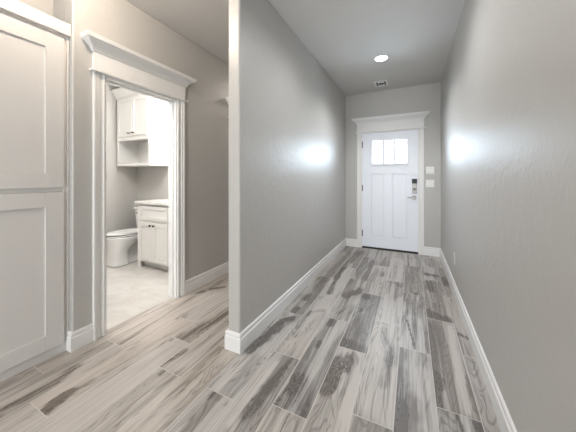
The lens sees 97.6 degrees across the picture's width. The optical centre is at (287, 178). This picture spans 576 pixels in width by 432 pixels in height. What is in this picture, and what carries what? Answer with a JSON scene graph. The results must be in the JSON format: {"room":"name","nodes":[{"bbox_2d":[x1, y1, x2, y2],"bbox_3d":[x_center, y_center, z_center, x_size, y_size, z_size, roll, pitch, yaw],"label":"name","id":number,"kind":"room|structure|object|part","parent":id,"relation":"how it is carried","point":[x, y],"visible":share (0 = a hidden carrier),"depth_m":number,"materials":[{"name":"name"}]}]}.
{"room":"entry hallway","nodes":[
{"label":"entry hallway","id":0,"kind":"room"},
{"bbox_2d":[1,0,64,35],"bbox_3d":[-1.999,-0.141,1.452,0.291,2.743,1.250,0,0,26],"label":"wall","id":1,"kind":"structure","parent":0,"point":[55,8],"depth_m":1.87,"materials":[{"name":"paint"}]},
{"bbox_2d":[106,83,136,232],"bbox_3d":[-3.041,-0.141,3.592,0.100,2.743,1.970,0,0,26],"label":"wall","id":2,"kind":"structure","parent":0,"point":[121,182],"depth_m":4.04,"materials":[{"name":"paint"}]},
{"bbox_2d":[65,0,228,331],"bbox_3d":[-0.779,-0.141,3.477,0.115,2.743,3.680,0,0,26],"label":"wall","id":3,"kind":"structure","parent":0,"point":[121,22],"depth_m":2.53,"materials":[{"name":"paint"}]},
{"bbox_2d":[80,30,196,340],"bbox_3d":[-1.300,0.086,2.299,0.219,2.288,1.019,0,0,26],"label":"door frame","id":4,"kind":"structure","parent":3,"relation":"attached to","point":[114,64],"depth_m":2.15,"materials":[{"name":"white paint"}]},
{"bbox_3d":[-1.454,0.209,1.947,0.021,2.042,0.086,0,0,26],"label":"casing","id":5,"kind":"part","parent":4,"relation":"part of","materials":[{"name":"white paint"}]},
{"bbox_3d":[-1.248,-1.011,2.274,0.104,0.094,1.019,0,0,26],"label":"crown","id":6,"kind":"part","parent":4,"relation":"part of","materials":[{"name":"white paint"}]},
{"bbox_3d":[-1.116,0.209,2.637,0.021,2.042,0.086,0,0,26],"label":"casing","id":7,"kind":"part","parent":4,"relation":"part of","materials":[{"name":"white paint"}]},
{"bbox_2d":[66,261,228,352],"bbox_3d":[-1.176,1.163,2.574,0.064,0.135,1.741,0,0,26],"label":"baseboard","id":8,"kind":"structure","parent":3,"relation":"attached to","point":[75,340],"depth_m":1.91,"materials":[{"name":"white paint"}]},
{"bbox_2d":[137,166,167,205],"bbox_3d":[-1.698,-0.141,3.975,1.973,2.743,0.100,0,0,26],"label":"wall","id":9,"kind":"structure","parent":0,"point":[152,182],"depth_m":4.19,"materials":[{"name":"paint"}]},
{"bbox_2d":[111,88,167,166],"bbox_3d":[-2.295,-0.792,3.971,0.890,1.195,0.428,0,0,26],"label":"upper cabinet","id":10,"kind":"object","parent":9,"relation":"attached to","point":[142,120],"visible":0.88,"depth_m":3.87,"materials":[{"name":"white paint"}]},
{"bbox_3d":[-2.547,-0.946,3.936,0.358,0.591,0.018,0,0,26],"label":"door","id":11,"kind":"part","parent":10,"relation":"part of","materials":[{"name":"white paint"}]},
{"bbox_3d":[-2.546,-0.946,3.939,0.250,0.483,0.006,0,0,26],"label":"panel","id":12,"kind":"part","parent":10,"relation":"part of","materials":[{"name":"white paint"}]},
{"bbox_3d":[-2.295,-1.320,3.971,0.890,0.140,0.428,0,0,26],"label":"crown","id":13,"kind":"part","parent":10,"relation":"part of","materials":[{"name":"white paint"}]},
{"bbox_3d":[-2.220,-0.946,3.775,0.366,0.591,0.018,0,0,26],"label":"door","id":14,"kind":"part","parent":10,"relation":"part of","materials":[{"name":"white paint"}]},
{"bbox_3d":[-2.218,-0.946,3.779,0.258,0.483,0.006,0,0,26],"label":"panel","id":15,"kind":"part","parent":10,"relation":"part of","materials":[{"name":"white paint"}]},
{"bbox_2d":[0,246,501,431],"bbox_3d":[-0.323,1.245,0.547,7.662,0.030,8.658,0,0,26],"label":"floor","id":16,"kind":"structure","parent":0,"point":[378,340],"depth_m":1.65,"materials":[{"name":"grey tile"}]},
{"bbox_2d":[0,0,70,381],"bbox_3d":[-1.892,0.065,1.405,0.260,2.330,1.016,0,0,26],"label":"linen cabinet","id":17,"kind":"object","parent":16,"relation":"on","point":[34,59],"visible":0.94,"depth_m":1.64,"materials":[{"name":"paint"}]},
{"bbox_3d":[-1.703,-0.463,1.579,0.003,0.859,0.280,0,0,26],"label":"panel","id":18,"kind":"part","parent":17,"relation":"part of","materials":[{"name":"paint"}]},
{"bbox_3d":[-1.703,0.629,1.579,0.003,0.872,0.280,0,0,26],"label":"panel","id":19,"kind":"part","parent":17,"relation":"part of","materials":[{"name":"paint"}]},
{"bbox_3d":[-1.698,-0.463,1.577,0.018,1.055,0.476,0,0,26],"label":"door","id":20,"kind":"part","parent":17,"relation":"part of","materials":[{"name":"paint"}]},
{"bbox_3d":[-1.698,0.629,1.577,0.018,1.068,0.476,0,0,26],"label":"door","id":21,"kind":"part","parent":17,"relation":"part of","materials":[{"name":"paint"}]},
{"bbox_3d":[-1.793,-1.057,1.357,0.038,0.085,1.016,0,0,26],"label":"rail","id":22,"kind":"part","parent":17,"relation":"part of","materials":[{"name":"paint"}]},
{"bbox_3d":[-1.805,0.108,1.363,0.010,2.245,1.016,0,0,26],"label":"scribe moulding","id":23,"kind":"part","parent":17,"relation":"part of","materials":[{"name":"paint"}]},
{"bbox_2d":[106,206,137,267],"bbox_3d":[-2.355,0.842,3.826,0.500,0.776,0.729,0,0,26],"label":"toilet","id":24,"kind":"object","parent":16,"relation":"on","point":[121,245],"visible":0.59,"depth_m":3.56,"materials":[{"name":"ceramic"}]},
{"bbox_3d":[-2.405,0.817,3.724,0.374,0.016,0.502,0,0,26],"label":"seat","id":25,"kind":"part","parent":24,"relation":"part of","materials":[{"name":"ceramic"}]},
{"bbox_3d":[-2.403,0.787,3.729,0.374,0.025,0.512,0,0,26],"label":"lid","id":26,"kind":"part","parent":24,"relation":"part of","materials":[{"name":"ceramic"}]},
{"bbox_3d":[-2.400,1.031,3.734,0.374,0.398,0.522,0,0,26],"label":"bowl","id":27,"kind":"part","parent":24,"relation":"part of","materials":[{"name":"ceramic"}]},
{"bbox_3d":[-2.240,0.663,4.060,0.444,0.336,0.195,0,0,26],"label":"tank","id":28,"kind":"part","parent":24,"relation":"part of","materials":[{"name":"ceramic"}]},
{"bbox_2d":[138,204,167,270],"bbox_3d":[-1.708,0.789,3.601,0.640,0.882,0.576,0,0,26],"label":"vanity cabinet","id":29,"kind":"object","parent":16,"relation":"on","point":[152,219],"visible":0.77,"depth_m":3.37,"materials":[{"name":"white paint"}]},
{"bbox_3d":[-1.928,0.858,3.432,0.284,0.520,0.018,0,0,26],"label":"door","id":30,"kind":"part","parent":29,"relation":"part of","materials":[{"name":"white paint"}]},
{"bbox_3d":[-1.927,0.858,3.435,0.184,0.420,0.006,0,0,26],"label":"panel","id":31,"kind":"part","parent":29,"relation":"part of","materials":[{"name":"white paint"}]},
{"bbox_2d":[134,198,167,205],"bbox_3d":[-1.704,0.332,3.609,0.700,0.032,0.558,0,0,26],"label":"countertop","id":32,"kind":"structure","parent":29,"relation":"on","point":[164,202],"depth_m":3.47,"materials":[{"name":"stone"}]},
{"bbox_3d":[-1.800,0.470,3.368,0.571,0.184,0.018,0,0,26],"label":"drawer","id":33,"kind":"part","parent":29,"relation":"part of","materials":[{"name":"white paint"}]},
{"bbox_3d":[-1.798,0.470,3.372,0.485,0.098,0.006,0,0,26],"label":"panel","id":34,"kind":"part","parent":29,"relation":"part of","materials":[{"name":"white paint"}]},
{"bbox_3d":[-1.671,0.858,3.305,0.284,0.520,0.018,0,0,26],"label":"door","id":35,"kind":"part","parent":29,"relation":"part of","materials":[{"name":"white paint"}]},
{"bbox_3d":[-1.669,0.858,3.309,0.184,0.420,0.006,0,0,26],"label":"panel","id":36,"kind":"part","parent":29,"relation":"part of","materials":[{"name":"white paint"}]},
{"bbox_2d":[229,0,344,332],"bbox_3d":[0.308,-0.141,3.230,0.107,2.743,3.166,0,0,26],"label":"wall partition","id":37,"kind":"structure","parent":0,"point":[287,115],"depth_m":2.24,"materials":[{"name":"paint"}]},
{"bbox_2d":[225,238,345,353],"bbox_3d":[0.304,1.163,3.223,0.139,0.135,3.182,0,0,26],"label":"baseboard","id":38,"kind":"structure","parent":37,"relation":"attached to","point":[235,342],"depth_m":2.18,"materials":[{"name":"white paint"}]},
{"bbox_2d":[126,0,464,95],"bbox_3d":[-0.291,-1.553,0.498,7.762,0.080,8.838,0,0,26],"label":"ceiling","id":39,"kind":"structure","parent":0,"point":[344,37],"depth_m":2.58,"materials":[{"name":"paint"}]},
{"bbox_2d":[374,80,387,86],"bbox_3d":[1.483,-1.507,4.018,0.200,0.012,0.250,0,0,26],"label":"ceiling vent","id":40,"kind":"object","parent":39,"relation":"in","point":[383,82],"visible":1,"depth_m":4.01,"materials":[{"name":"white metal"}]},
{"bbox_2d":[374,54,388,61],"bbox_3d":[1.171,-1.508,3.168,0.184,0.009,0.184,0,0,26],"label":"recessed light","id":41,"kind":"object","parent":39,"relation":"in","point":[383,57],"visible":1,"depth_m":3.16,"materials":[{"name":"white plastic"}]},
{"bbox_2d":[345,82,440,247],"bbox_3d":[1.215,-0.141,4.615,2.703,2.743,0.120,0,0,26],"label":"wall","id":42,"kind":"structure","parent":0,"point":[427,97],"depth_m":4.17,"materials":[{"name":"paint"}]},
{"bbox_2d":[362,130,417,253],"bbox_3d":[1.731,0.211,4.332,0.901,2.038,0.162,0,0,26],"label":"door","id":43,"kind":"structure","parent":42,"relation":"in","point":[389,190],"depth_m":4.31,"materials":[{"name":"paint"}]},
{"bbox_3d":[1.574,0.454,4.401,0.184,1.039,0.024,0,0,26],"label":"panel","id":44,"kind":"part","parent":43,"relation":"part of","materials":[{"name":"paint"}]},
{"bbox_2d":[371,163,407,164],"bbox_3d":[1.716,-0.243,4.290,0.596,0.022,0.034,0,0,26],"label":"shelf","id":45,"kind":"object","parent":43,"relation":"attached to","point":[371,163],"depth_m":4.26,"materials":[{"name":"paint"}]},
{"bbox_3d":[1.725,-0.466,4.300,0.596,0.412,0.008,0,0,26],"label":"glazing frame","id":46,"kind":"part","parent":43,"relation":"part of","materials":[{"name":"glass"}]},
{"bbox_3d":[1.883,0.454,4.249,0.196,1.039,0.024,0,0,26],"label":"panel","id":47,"kind":"part","parent":43,"relation":"part of","materials":[{"name":"paint"}]},
{"bbox_2d":[352,111,429,254],"bbox_3d":[1.696,0.086,4.254,1.220,2.288,0.104,0,0,26],"label":"door frame","id":48,"kind":"structure","parent":42,"relation":"attached to","point":[415,120],"depth_m":4.21,"materials":[{"name":"white paint"}]},
{"bbox_3d":[1.276,0.209,4.506,0.080,2.042,0.021,0,0,26],"label":"casing","id":49,"kind":"part","parent":48,"relation":"part of","materials":[{"name":"white paint"}]},
{"bbox_3d":[1.696,-1.011,4.254,1.220,0.094,0.104,0,0,26],"label":"crown","id":50,"kind":"part","parent":48,"relation":"part of","materials":[{"name":"white paint"}]},
{"bbox_3d":[2.152,0.209,4.076,0.080,2.042,0.021,0,0,26],"label":"casing","id":51,"kind":"part","parent":48,"relation":"part of","materials":[{"name":"white paint"}]},
{"bbox_2d":[346,238,439,256],"bbox_3d":[1.724,1.163,4.289,1.486,0.135,0.016,0,0,26],"label":"baseboard","id":52,"kind":"structure","parent":42,"relation":"attached to","point":[430,251],"depth_m":4.03,"materials":[{"name":"white paint"}]},
{"bbox_2d":[426,167,433,173],"bbox_3d":[2.265,-0.131,4.022,0.116,0.117,0.019,0,0,26],"label":"light switch","id":53,"kind":"object","parent":42,"relation":"attached to","point":[429,170],"visible":1,"depth_m":4.02,"materials":[{"name":"white plastic"}]},
{"bbox_2d":[426,180,433,186],"bbox_3d":[2.265,0.079,4.022,0.116,0.117,0.019,0,0,26],"label":"light switch","id":54,"kind":"object","parent":42,"relation":"attached to","point":[429,183],"visible":1,"depth_m":4.03,"materials":[{"name":"white plastic"}]},
{"bbox_2d":[441,0,575,431],"bbox_3d":[1.443,-0.141,1.875,0.120,2.743,4.838,0,0,26],"label":"wall","id":55,"kind":"structure","parent":0,"point":[508,82],"depth_m":1.09,"materials":[{"name":"paint"}]},
{"bbox_2d":[440,248,516,431],"bbox_3d":[1.355,1.163,1.851,0.016,0.135,4.718,0,0,26],"label":"baseboard","id":56,"kind":"structure","parent":55,"relation":"attached to","point":[505,421],"depth_m":1.54,"materials":[{"name":"white paint"}]},
{"label":"outside","id":57,"kind":"structure","parent":0,"visible":0},
{"bbox_2d":[373,140,406,163],"bbox_3d":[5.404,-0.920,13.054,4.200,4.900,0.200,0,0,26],"label":"window","id":58,"kind":"structure","parent":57,"point":[401,145],"depth_m":13.00,"materials":[{"name":"white glass"}]}
]}

